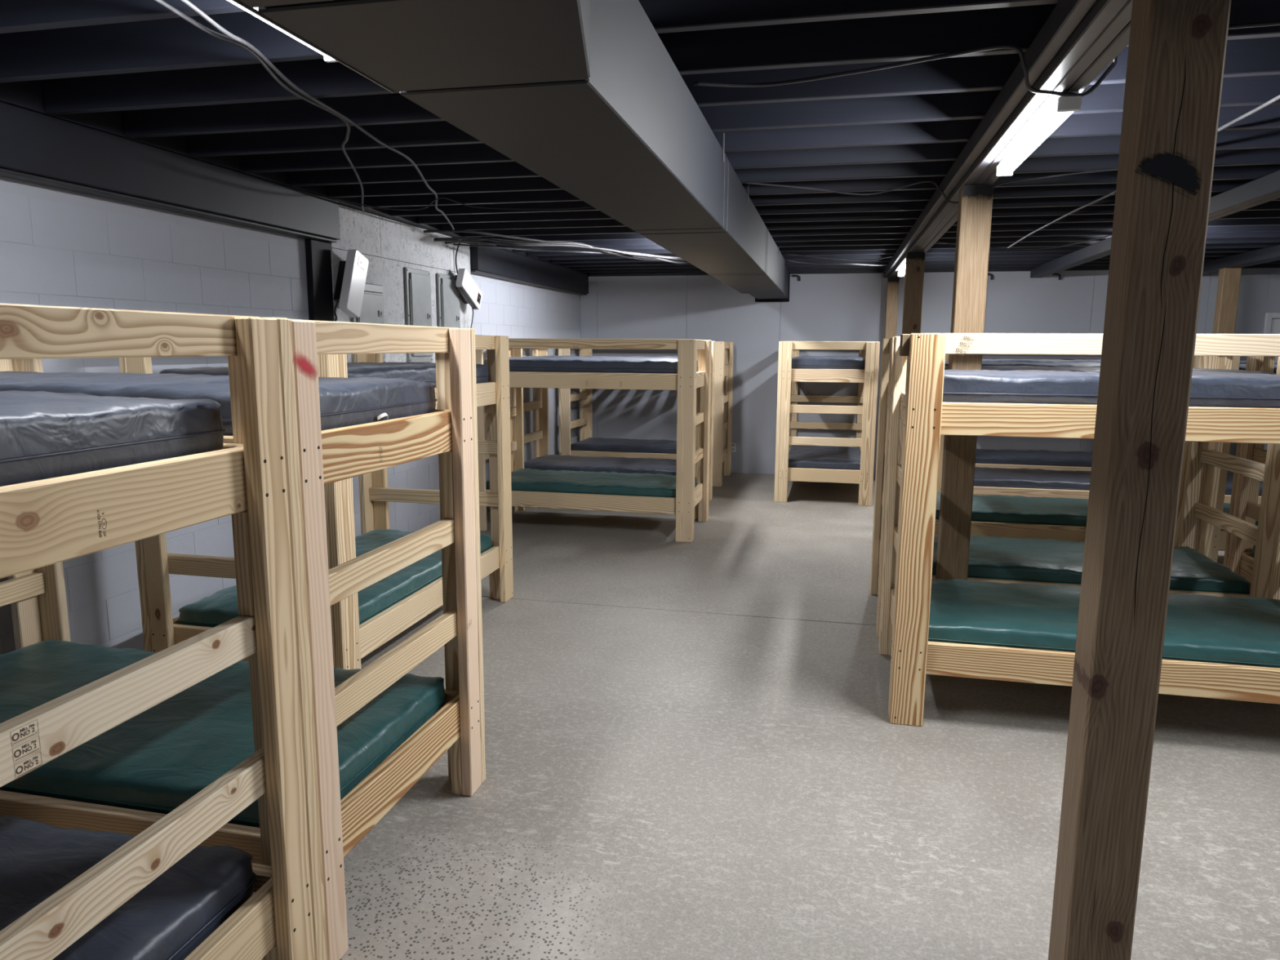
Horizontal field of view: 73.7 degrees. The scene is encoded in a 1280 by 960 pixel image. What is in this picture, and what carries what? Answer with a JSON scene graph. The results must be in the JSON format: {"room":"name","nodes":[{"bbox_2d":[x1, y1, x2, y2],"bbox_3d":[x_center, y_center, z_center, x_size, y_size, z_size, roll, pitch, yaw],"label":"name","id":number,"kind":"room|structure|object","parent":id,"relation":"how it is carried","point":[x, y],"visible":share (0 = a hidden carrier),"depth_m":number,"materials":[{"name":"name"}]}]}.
{"room":"basement dormitory","nodes":[
{"label":"basement dormitory","id":0,"kind":"room"},
{"bbox_2d":[0,176,580,654],"bbox_3d":[-2.289,-0.480,4.367,0.151,2.660,13.360,2,9,12],"label":"wall","id":1,"kind":"structure","parent":0,"point":[59,246],"depth_m":4.04,"materials":[{"name":"grey paint"}]},
{"bbox_2d":[0,101,340,242],"bbox_3d":[-2.763,-1.008,1.513,0.113,0.247,7.808,2,9,12],"label":"beam","id":2,"kind":"structure","parent":1,"relation":"attached to","point":[36,148],"depth_m":3.80,"materials":[{"name":"grey metal"}]},
{"bbox_2d":[0,80,588,274],"bbox_3d":[-2.156,-1.665,4.142,0.110,0.232,13.340,2,9,12],"label":"trim","id":3,"kind":"structure","parent":1,"relation":"attached to","point":[27,95],"depth_m":3.90,"materials":[{"name":"grey paint"}]},
{"bbox_2d":[304,239,333,321],"bbox_3d":[-1.971,-0.386,5.371,0.042,2.166,0.208,2,9,12],"label":"post","id":4,"kind":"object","parent":1,"relation":"attached to","point":[317,253],"depth_m":5.20,"materials":[{"name":"black metal"}]},
{"bbox_2d":[333,249,368,317],"bbox_3d":[-1.837,-1.243,5.406,0.121,0.421,0.284,2,9,12],"label":"electrical box","id":5,"kind":"object","parent":1,"relation":"attached to","point":[350,283],"visible":1,"depth_m":5.35,"materials":[{"name":"white plastic"}]},
{"bbox_2d":[333,302,337,321],"bbox_3d":[-1.884,-0.798,5.307,0.024,0.602,0.082,-1,9,-7],"label":"power cord","id":6,"kind":"object","parent":5,"relation":"hanging from","point":[336,304],"visible":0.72,"depth_m":5.29,"materials":[{"name":"black plastic"}]},
{"bbox_2d":[351,283,385,362],"bbox_3d":[-1.816,-1.044,5.739,0.043,0.545,0.382,2,9,12],"label":"electrical panel","id":7,"kind":"object","parent":1,"relation":"attached to","point":[372,306],"visible":0.41,"depth_m":5.74,"materials":[{"name":"grey metal"}]},
{"bbox_2d":[328,204,471,363],"bbox_3d":[-1.711,-1.252,6.385,0.044,1.265,2.107,2,9,12],"label":"wall","id":8,"kind":"structure","parent":1,"relation":"attached to","point":[389,246],"depth_m":6.07,"materials":[{"name":"grey concrete"}]},
{"bbox_2d":[404,266,432,362],"bbox_3d":[-1.655,-1.233,6.430,0.043,0.691,0.375,2,9,12],"label":"electrical panel","id":9,"kind":"object","parent":1,"relation":"attached to","point":[417,282],"visible":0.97,"depth_m":6.37,"materials":[{"name":"grey metal"}]},
{"bbox_2d":[435,273,460,328],"bbox_3d":[-1.542,-1.311,6.931,0.043,0.691,0.375,2,9,12],"label":"electrical panel","id":10,"kind":"object","parent":1,"relation":"attached to","point":[447,295],"visible":0.56,"depth_m":6.85,"materials":[{"name":"grey metal"}]},
{"bbox_2d":[454,268,482,309],"bbox_3d":[-1.446,-1.587,7.110,0.121,0.320,0.416,2,9,12],"label":"electrical box","id":11,"kind":"object","parent":1,"relation":"attached to","point":[470,293],"visible":1,"depth_m":7.05,"materials":[{"name":"white plastic"}]},
{"bbox_2d":[455,242,460,274],"bbox_3d":[-1.477,-1.837,7.027,0.093,0.286,0.019,-5,11,-32],"label":"power cord","id":12,"kind":"object","parent":11,"relation":"attached to","point":[459,242],"visible":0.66,"depth_m":7.01,"materials":[{"name":"black plastic"}]},
{"bbox_2d":[470,243,588,295],"bbox_3d":[-1.068,-2.168,8.966,0.113,0.247,3.410,2,9,12],"label":"beam","id":13,"kind":"structure","parent":1,"relation":"attached to","point":[497,263],"depth_m":8.44,"materials":[{"name":"grey metal"}]},
{"bbox_2d":[0,0,1279,272],"bbox_3d":[2.434,-1.500,3.134,9.720,0.270,13.560,2,9,12],"label":"ceiling","id":14,"kind":"structure","parent":0,"point":[886,129],"depth_m":3.44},
{"bbox_2d":[153,0,364,212],"bbox_3d":[-1.364,-1.422,3.511,0.396,0.032,4.323,-1,9,-7],"label":"cable","id":15,"kind":"object","parent":14,"relation":"attached to","point":[162,2],"visible":0.95,"depth_m":2.67,"materials":[{"name":"grey plastic"}]},
{"bbox_2d":[226,0,337,62],"bbox_3d":[-0.996,-1.147,1.868,0.082,0.071,1.210,2,9,12],"label":"strip light","id":16,"kind":"object","parent":14,"relation":"attached to","point":[326,58],"visible":0.13,"depth_m":2.24,"materials":[{"name":"white plastic"}]},
{"bbox_2d":[179,0,454,230],"bbox_3d":[-1.207,-1.488,3.934,0.261,0.032,5.209,0,9,-2],"label":"cable","id":17,"kind":"object","parent":14,"relation":"attached to","point":[187,2],"visible":0.98,"depth_m":2.85,"materials":[{"name":"grey plastic"}]},
{"bbox_2d":[332,197,593,210],"bbox_3d":[-0.850,-1.639,5.042,1.968,0.068,0.123,1,9,5],"label":"cable","id":18,"kind":"object","parent":14,"relation":"attached to","point":[434,200],"visible":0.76,"depth_m":5.09,"materials":[{"name":"grey plastic"}]},
{"bbox_2d":[231,0,790,302],"bbox_3d":[0.363,-1.446,4.492,0.564,0.410,11.655,2,9,12],"label":"air duct","id":19,"kind":"object","parent":14,"relation":"hanging from","point":[587,96],"visible":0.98,"depth_m":2.05,"materials":[{"name":"grey metal"}]},
{"bbox_2d":[423,230,689,263],"bbox_3d":[-0.275,-2.013,7.548,3.581,0.082,0.609,-6,11,-35],"label":"cable bundle","id":20,"kind":"object","parent":14,"relation":"attached to","point":[473,241],"visible":0.8,"depth_m":6.96,"materials":[{"name":"grey plastic"}]},
{"bbox_2d":[786,259,887,266],"bbox_3d":[2.053,-2.174,8.546,1.104,0.069,0.365,-1,9,-11],"label":"cable","id":21,"kind":"object","parent":14,"relation":"hanging from","point":[787,260],"visible":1,"depth_m":8.52,"materials":[{"name":"white plastic"}]},
{"bbox_2d":[782,253,893,260],"bbox_3d":[1.848,-2.096,8.009,1.011,0.056,0.192,1,9,7],"label":"cable","id":22,"kind":"object","parent":14,"relation":"hanging from","point":[783,253],"visible":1,"depth_m":8.03,"materials":[{"name":"grey plastic"}]},
{"bbox_2d":[744,168,1117,203],"bbox_3d":[1.649,-1.499,4.404,2.201,0.122,0.273,2,9,12],"label":"cable","id":23,"kind":"object","parent":14,"relation":"hanging from","point":[1114,169],"visible":0.63,"depth_m":4.47,"materials":[{"name":"grey plastic"}]},
{"bbox_2d":[693,20,1279,97],"bbox_3d":[1.032,-1.215,2.562,1.806,0.126,0.181,3,9,18],"label":"cable","id":24,"kind":"object","parent":14,"relation":"hanging from","point":[1016,48],"visible":0.89,"depth_m":2.56,"materials":[{"name":"grey plastic"}]},
{"bbox_2d":[883,0,1133,279],"bbox_3d":[1.431,-1.352,3.385,0.181,0.109,13.360,2,9,12],"label":"ceiling beam","id":25,"kind":"structure","parent":14,"relation":"attached to","point":[1079,39],"depth_m":2.63,"materials":[{"name":"grey metal"}]},
{"bbox_2d":[897,263,905,276],"bbox_3d":[2.521,-2.004,8.113,0.064,0.055,1.050,2,9,12],"label":"strip light","id":26,"kind":"object","parent":25,"relation":"attached to","point":[901,273],"visible":0.53,"depth_m":8.26,"materials":[{"name":"white plastic"}]},
{"bbox_2d":[995,90,1081,176],"bbox_3d":[1.407,-1.218,3.064,0.064,0.055,1.030,2,9,12],"label":"strip light","id":27,"kind":"object","parent":25,"relation":"attached to","point":[1062,107],"visible":1,"depth_m":2.87,"materials":[{"name":"white plastic"}]},
{"bbox_2d":[936,234,1111,249],"bbox_3d":[3.096,-1.912,6.895,1.400,0.059,0.545,4,10,25],"label":"cable","id":28,"kind":"object","parent":14,"relation":"attached to","point":[1110,234],"visible":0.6,"depth_m":7.01,"materials":[{"name":"grey plastic"}]},
{"bbox_2d":[1006,94,1279,248],"bbox_3d":[2.570,-1.574,4.570,0.074,0.016,6.010,2,9,12],"label":"cable","id":29,"kind":"object","parent":14,"relation":"attached to","point":[1277,98],"visible":0.71,"depth_m":3.38,"materials":[{"name":"grey plastic"}]},
{"bbox_2d":[1030,169,1279,277],"bbox_3d":[3.313,-1.551,4.689,0.120,0.099,9.960,2,9,12],"label":"beam","id":30,"kind":"structure","parent":14,"relation":"attached to","point":[1265,188],"depth_m":4.84,"materials":[{"name":"grey metal"}]},
{"bbox_2d":[1202,244,1279,275],"bbox_3d":[4.816,-1.491,4.357,0.160,0.099,9.960,2,9,12],"label":"beam","id":31,"kind":"structure","parent":14,"relation":"attached to","point":[1270,254],"depth_m":7.83,"materials":[{"name":"grey metal"}]},
{"bbox_2d":[261,472,1279,959],"bbox_3d":[2.420,1.083,3.539,9.520,0.120,13.360,2,9,12],"label":"floor","id":32,"kind":"structure","parent":0,"point":[693,750],"depth_m":3.02,"materials":[{"name":"concrete"}]},
{"bbox_2d":[0,302,324,959],"bbox_3d":[-1.772,0.480,1.678,1.887,1.601,0.957,2,9,12],"label":"bunk bed","id":33,"kind":"object","parent":32,"relation":"on","point":[252,479],"visible":0.94,"depth_m":1.65,"materials":[{"name":"brown wood"}]},
{"bbox_2d":[0,390,226,486],"bbox_3d":[-1.769,-0.095,1.588,1.701,0.138,0.793,2,9,12],"label":"mattress","id":34,"kind":"object","parent":33,"relation":"on","point":[44,435],"visible":0.95,"depth_m":1.49,"materials":[{"name":"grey plastic"}]},
{"bbox_2d":[0,815,257,959],"bbox_3d":[-1.775,0.910,1.746,1.701,0.127,0.793,2,9,12],"label":"mattress","id":35,"kind":"object","parent":33,"relation":"on","point":[171,917],"visible":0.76,"depth_m":1.81,"materials":[{"name":"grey plastic"}]},
{"bbox_2d":[0,318,485,959],"bbox_3d":[-1.582,0.328,2.659,1.887,1.601,1.032,2,9,12],"label":"bunk bed","id":36,"kind":"object","parent":32,"relation":"on","point":[37,597],"visible":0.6,"depth_m":2.40,"materials":[{"name":"brown wood"}]},
{"bbox_2d":[0,370,437,435],"bbox_3d":[-1.570,-0.247,2.567,1.720,0.138,0.868,2,9,12],"label":"mattress","id":37,"kind":"object","parent":36,"relation":"on","point":[344,402],"visible":0.46,"depth_m":2.34,"materials":[{"name":"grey plastic"}]},
{"bbox_2d":[0,639,446,827],"bbox_3d":[-1.585,0.758,2.727,1.701,0.126,0.868,2,9,12],"label":"mattress","id":38,"kind":"object","parent":36,"relation":"on","point":[156,760],"visible":0.5,"depth_m":2.53,"materials":[{"name":"green plastic"}]},
{"bbox_2d":[118,334,513,669],"bbox_3d":[-1.455,0.058,4.383,0.957,1.601,1.887,2,9,12],"label":"bunk bed","id":39,"kind":"object","parent":32,"relation":"on","point":[352,642],"visible":0.3,"depth_m":3.81,"materials":[{"name":"brown wood"}]},
{"bbox_2d":[159,361,488,387],"bbox_3d":[-1.451,-0.517,4.292,0.793,0.138,1.701,2,9,12],"label":"mattress","id":40,"kind":"object","parent":39,"relation":"on","point":[420,371],"visible":0.23,"depth_m":4.03,"materials":[{"name":"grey plastic"}]},
{"bbox_2d":[177,528,493,626],"bbox_3d":[-1.457,0.488,4.450,0.793,0.128,1.701,2,9,12],"label":"mattress","id":41,"kind":"object","parent":39,"relation":"on","point":[220,607],"visible":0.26,"depth_m":4.01,"materials":[{"name":"green plastic"}]},
{"bbox_2d":[475,338,711,542],"bbox_3d":[-0.400,-0.400,7.344,1.887,1.601,0.957,2,9,12],"label":"bunk bed","id":42,"kind":"object","parent":32,"relation":"on","point":[691,503],"visible":0.72,"depth_m":6.88,"materials":[{"name":"brown wood"}]},
{"bbox_2d":[483,356,698,373],"bbox_3d":[-0.397,-0.974,7.254,1.701,0.136,0.793,2,9,12],"label":"mattress","id":43,"kind":"object","parent":42,"relation":"on","point":[569,364],"visible":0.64,"depth_m":6.87,"materials":[{"name":"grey plastic"}]},
{"bbox_2d":[485,468,697,497],"bbox_3d":[-0.402,0.029,7.411,1.701,0.128,0.793,2,9,12],"label":"mattress","id":44,"kind":"object","parent":42,"relation":"on","point":[659,485],"visible":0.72,"depth_m":7.15,"materials":[{"name":"green plastic"}]},
{"bbox_2d":[523,341,715,501],"bbox_3d":[-0.278,-0.563,8.385,1.887,1.601,0.957,2,9,12],"label":"bunk bed","id":45,"kind":"object","parent":32,"relation":"on","point":[540,405],"visible":0.1,"depth_m":8.89,"materials":[{"name":"brown wood"}]},
{"bbox_2d":[524,454,676,475],"bbox_3d":[-0.280,-0.134,8.453,1.701,0.129,0.793,2,9,12],"label":"mattress","id":46,"kind":"object","parent":45,"relation":"on","point":[546,462],"visible":0.65,"depth_m":8.23,"materials":[{"name":"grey plastic"}]},
{"bbox_2d":[523,355,677,358],"bbox_3d":[-0.275,-1.138,8.295,1.701,0.138,0.793,2,9,12],"label":"mattress","id":47,"kind":"object","parent":45,"relation":"on","point":[551,356],"visible":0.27,"depth_m":8.08,"materials":[{"name":"blue plastic"}]},
{"bbox_2d":[558,341,733,486],"bbox_3d":[0.092,-0.823,10.055,1.887,1.601,0.957,2,9,12],"label":"bunk bed","id":48,"kind":"object","parent":32,"relation":"on","point":[724,351],"visible":0.48,"depth_m":9.81,"materials":[{"name":"brown wood"}]},
{"bbox_2d":[570,437,676,453],"bbox_3d":[0.089,-0.393,10.123,1.701,0.127,0.793,2,9,12],"label":"mattress","id":49,"kind":"object","parent":48,"relation":"on","point":[593,444],"visible":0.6,"depth_m":9.88,"materials":[{"name":"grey plastic"}]},
{"bbox_2d":[773,341,879,506],"bbox_3d":[2.029,-0.692,9.293,0.957,1.601,1.887,2,9,12],"label":"bunk bed","id":50,"kind":"object","parent":32,"relation":"on","point":[788,408],"visible":0.84,"depth_m":8.42,"materials":[{"name":"brown wood"}]},
{"bbox_2d":[788,444,861,470],"bbox_3d":[2.027,-0.262,9.360,0.793,0.126,1.701,2,9,12],"label":"mattress","id":51,"kind":"object","parent":50,"relation":"on","point":[829,457],"visible":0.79,"depth_m":8.84,"materials":[{"name":"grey plastic"}]},
{"bbox_2d":[791,355,865,369],"bbox_3d":[2.032,-1.268,9.202,0.793,0.138,1.701,2,9,12],"label":"mattress","id":52,"kind":"object","parent":50,"relation":"on","point":[802,362],"visible":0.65,"depth_m":8.40,"materials":[{"name":"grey plastic"}]},
{"bbox_2d":[884,276,899,338],"bbox_3d":[2.780,-1.090,9.570,0.120,2.309,0.121,2,9,12],"label":"timber post","id":53,"kind":"object","parent":32,"relation":"on","point":[892,286],"visible":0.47,"depth_m":9.39,"materials":[{"name":"brown wood"}]},
{"bbox_2d":[902,252,924,333],"bbox_3d":[2.241,-0.712,7.138,0.140,2.309,0.121,2,9,12],"label":"timber post","id":54,"kind":"object","parent":32,"relation":"on","point":[915,261],"visible":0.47,"depth_m":6.96,"materials":[{"name":"brown wood"}]},
{"bbox_2d":[935,184,993,580],"bbox_3d":[1.609,-0.267,4.277,0.140,2.309,0.118,2,9,12],"label":"timber post","id":55,"kind":"object","parent":32,"relation":"on","point":[975,202],"visible":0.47,"depth_m":4.17,"materials":[{"name":"brown wood"}]},
{"bbox_2d":[937,354,1088,498],"bbox_3d":[3.569,-0.435,7.707,1.887,1.601,0.957,2,9,12],"label":"bunk bed","id":56,"kind":"object","parent":32,"relation":"on","point":[985,491],"visible":0.05,"depth_m":7.40,"materials":[{"name":"brown wood"}]},
{"bbox_2d":[973,466,1091,490],"bbox_3d":[3.567,-0.005,7.774,1.701,0.127,0.793,2,9,12],"label":"mattress","id":57,"kind":"object","parent":56,"relation":"on","point":[1038,478],"visible":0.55,"depth_m":7.50,"materials":[{"name":"blue plastic"}]},
{"bbox_2d":[982,358,1101,363],"bbox_3d":[3.573,-1.010,7.616,1.701,0.138,0.793,2,9,12],"label":"mattress","id":58,"kind":"object","parent":56,"relation":"on","point":[1079,361],"visible":0.2,"depth_m":7.34,"materials":[{"name":"blue plastic"}]},
{"bbox_2d":[974,463,1091,471],"bbox_3d":[4.252,-0.661,9.176,1.887,1.601,0.957,2,9,12],"label":"bunk bed","id":59,"kind":"object","parent":32,"relation":"on","point":[988,465],"visible":0.02,"depth_m":8.84,"materials":[{"name":"brown wood"}]},
{"bbox_2d":[975,448,1093,466],"bbox_3d":[4.249,-0.231,9.243,1.701,0.126,0.793,2,9,12],"label":"mattress","id":60,"kind":"object","parent":59,"relation":"on","point":[1029,457],"visible":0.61,"depth_m":8.97,"materials":[{"name":"blue plastic"}]},
{"bbox_2d":[982,356,1101,359],"bbox_3d":[4.255,-1.237,9.085,1.701,0.138,0.793,2,9,12],"label":"mattress","id":61,"kind":"object","parent":59,"relation":"on","point":[1011,357],"visible":0.18,"depth_m":8.88,"materials":[{"name":"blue plastic"}]},
{"bbox_2d":[934,355,1198,546],"bbox_3d":[2.832,-0.206,6.219,1.887,1.601,0.957,2,9,12],"label":"bunk bed","id":62,"kind":"object","parent":32,"relation":"on","point":[1022,531],"visible":0.03,"depth_m":5.87,"materials":[{"name":"brown wood"}]},
{"bbox_2d":[935,492,1088,526],"bbox_3d":[2.829,0.224,6.287,1.701,0.129,0.793,2,9,12],"label":"mattress","id":63,"kind":"object","parent":62,"relation":"on","point":[996,508],"visible":0.41,"depth_m":6.05,"materials":[{"name":"green plastic"}]},
{"bbox_2d":[944,361,1100,366],"bbox_3d":[2.835,-0.781,6.129,1.701,0.138,0.793,2,9,12],"label":"mattress","id":64,"kind":"object","parent":62,"relation":"on","point":[946,363],"visible":0.15,"depth_m":5.84,"materials":[{"name":"blue plastic"}]},
{"bbox_2d":[870,336,1279,637],"bbox_3d":[2.306,0.025,4.731,1.887,1.601,0.957,2,9,12],"label":"bunk bed","id":65,"kind":"object","parent":32,"relation":"on","point":[1200,514],"visible":0.23,"depth_m":4.77,"materials":[{"name":"brown wood"}]},
{"bbox_2d":[932,534,1250,594],"bbox_3d":[2.304,0.454,4.798,1.701,0.128,0.793,2,9,12],"label":"mattress","id":66,"kind":"object","parent":65,"relation":"on","point":[997,557],"visible":0.44,"depth_m":4.52,"materials":[{"name":"green plastic"}]},
{"bbox_2d":[944,365,1275,374],"bbox_3d":[2.310,-0.549,4.640,1.701,0.136,0.793,2,9,12],"label":"mattress","id":67,"kind":"object","parent":65,"relation":"on","point":[1078,368],"visible":0.16,"depth_m":4.42,"materials":[{"name":"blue plastic"}]},
{"bbox_2d":[878,333,1279,726],"bbox_3d":[2.053,0.188,3.683,1.916,1.601,0.957,2,9,12],"label":"bunk bed","id":68,"kind":"object","parent":32,"relation":"on","point":[919,415],"visible":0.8,"depth_m":3.35,"materials":[{"name":"brown wood"}]},
{"bbox_2d":[928,578,1279,667],"bbox_3d":[2.065,0.618,3.747,1.701,0.128,0.793,2,9,12],"label":"mattress","id":69,"kind":"object","parent":68,"relation":"on","point":[1230,630],"visible":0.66,"depth_m":3.58,"materials":[{"name":"green plastic"}]},
{"bbox_2d":[942,368,1279,408],"bbox_3d":[2.071,-0.387,3.590,1.701,0.138,0.793,2,9,12],"label":"mattress","id":70,"kind":"object","parent":68,"relation":"on","point":[1208,389],"visible":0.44,"depth_m":3.30,"materials":[{"name":"blue plastic"}]},
{"bbox_2d":[1048,0,1231,959],"bbox_3d":[1.092,0.102,1.911,0.163,2.309,0.136,2,9,12],"label":"timber post","id":71,"kind":"object","parent":32,"relation":"on","point":[1177,48],"visible":1,"depth_m":1.84,"materials":[{"name":"brown wood"}]},
{"bbox_2d":[1212,267,1241,333],"bbox_3d":[5.696,-0.898,8.419,0.150,2.319,0.120,2,9,12],"label":"timber post","id":72,"kind":"object","parent":32,"relation":"on","point":[1229,278],"visible":0.42,"depth_m":8.24,"materials":[{"name":"beige wood"}]},
{"bbox_2d":[1210,355,1255,562],"bbox_3d":[4.752,-0.141,5.876,1.887,1.601,0.957,2,9,12],"label":"bunk bed","id":73,"kind":"object","parent":32,"relation":"on","point":[1219,541],"visible":0.02,"depth_m":5.64,"materials":[{"name":"brown wood"}]},
{"bbox_2d":[1220,502,1260,530],"bbox_3d":[4.749,0.288,5.943,1.701,0.128,0.793,2,9,12],"label":"mattress","id":74,"kind":"object","parent":73,"relation":"on","point":[1226,506],"visible":0.03,"depth_m":6.06,"materials":[{"name":"green plastic"}]},
{"bbox_2d":[1239,364,1277,371],"bbox_3d":[4.755,-0.715,5.786,1.701,0.136,0.793,2,9,12],"label":"mattress","id":75,"kind":"object","parent":73,"relation":"on","point":[1242,366],"visible":0.03,"depth_m":5.59,"materials":[{"name":"blue plastic"}]},
{"bbox_2d":[1223,494,1261,503],"bbox_3d":[5.532,-0.364,7.323,1.887,1.601,0.957,2,9,12],"label":"bunk bed","id":76,"kind":"object","parent":32,"relation":"on","point":[1227,497],"visible":0.02,"depth_m":7.09,"materials":[{"name":"brown wood"}]},
{"bbox_2d":[1224,475,1262,496],"bbox_3d":[5.529,0.066,7.391,1.701,0.129,0.793,2,9,12],"label":"mattress","id":77,"kind":"object","parent":76,"relation":"on","point":[1229,478],"visible":0.04,"depth_m":7.15,"materials":[{"name":"blue plastic"}]},
{"bbox_2d":[1240,360,1277,364],"bbox_3d":[5.535,-0.939,7.233,1.701,0.138,0.793,2,9,12],"label":"mattress","id":78,"kind":"object","parent":76,"relation":"on","point":[1241,362],"visible":0.02,"depth_m":7.00,"materials":[{"name":"blue plastic"}]},
{"bbox_2d":[1223,355,1275,582],"bbox_3d":[4.364,0.081,4.442,1.887,1.601,0.957,2,9,12],"label":"bunk bed","id":79,"kind":"object","parent":32,"relation":"on","point":[1244,505],"visible":0.3,"depth_m":5.01,"materials":[{"name":"brown wood"}]},
{"bbox_2d":[1250,545,1255,558],"bbox_3d":[4.362,0.511,4.510,1.701,0.128,0.793,2,9,12],"label":"mattress","id":80,"kind":"object","parent":79,"relation":"on","point":[1252,553],"visible":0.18,"depth_m":5.03,"materials":[{"name":"green plastic"}]},
{"bbox_2d":[579,267,1279,478],"bbox_3d":[3.837,-1.307,9.857,9.670,2.660,0.160,2,9,12],"label":"wall","id":81,"kind":"structure","parent":0,"point":[820,307],"depth_m":10.19,"materials":[{"name":"grey"}]},
{"bbox_2d":[731,442,736,452],"bbox_3d":[1.148,-0.403,10.521,0.068,0.110,0.008,2,9,12],"label":"wall outlet","id":82,"kind":"object","parent":81,"relation":"attached to","point":[733,445],"visible":0.85,"depth_m":10.52,"materials":[{"name":"grey plastic"}]},
{"bbox_2d":[792,275,800,280],"bbox_3d":[1.843,-2.375,10.030,0.092,0.073,0.024,2,9,12],"label":"pipe stub","id":83,"kind":"object","parent":81,"relation":"attached to","point":[798,276],"visible":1,"depth_m":10.02,"materials":[{"name":"grey metal"}]},
{"bbox_2d":[589,262,1279,276],"bbox_3d":[3.961,-2.469,9.560,9.390,0.254,0.030,2,9,12],"label":"trim","id":84,"kind":"structure","parent":81,"relation":"attached to","point":[1265,264],"depth_m":9.88,"materials":[{"name":"grey paint"}]},
{"bbox_2d":[1052,273,1061,279],"bbox_3d":[4.601,-2.247,9.423,0.092,0.073,0.024,2,9,12],"label":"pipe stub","id":85,"kind":"object","parent":81,"relation":"attached to","point":[1058,274],"visible":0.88,"depth_m":9.41,"materials":[{"name":"grey"}]},
{"bbox_2d":[1263,312,1279,449],"bbox_3d":[7.125,-0.798,9.085,1.000,1.930,0.120,2,9,12],"label":"door","id":86,"kind":"structure","parent":81,"relation":"in","point":[1272,322],"depth_m":9.05,"materials":[{"name":"grey paint"}]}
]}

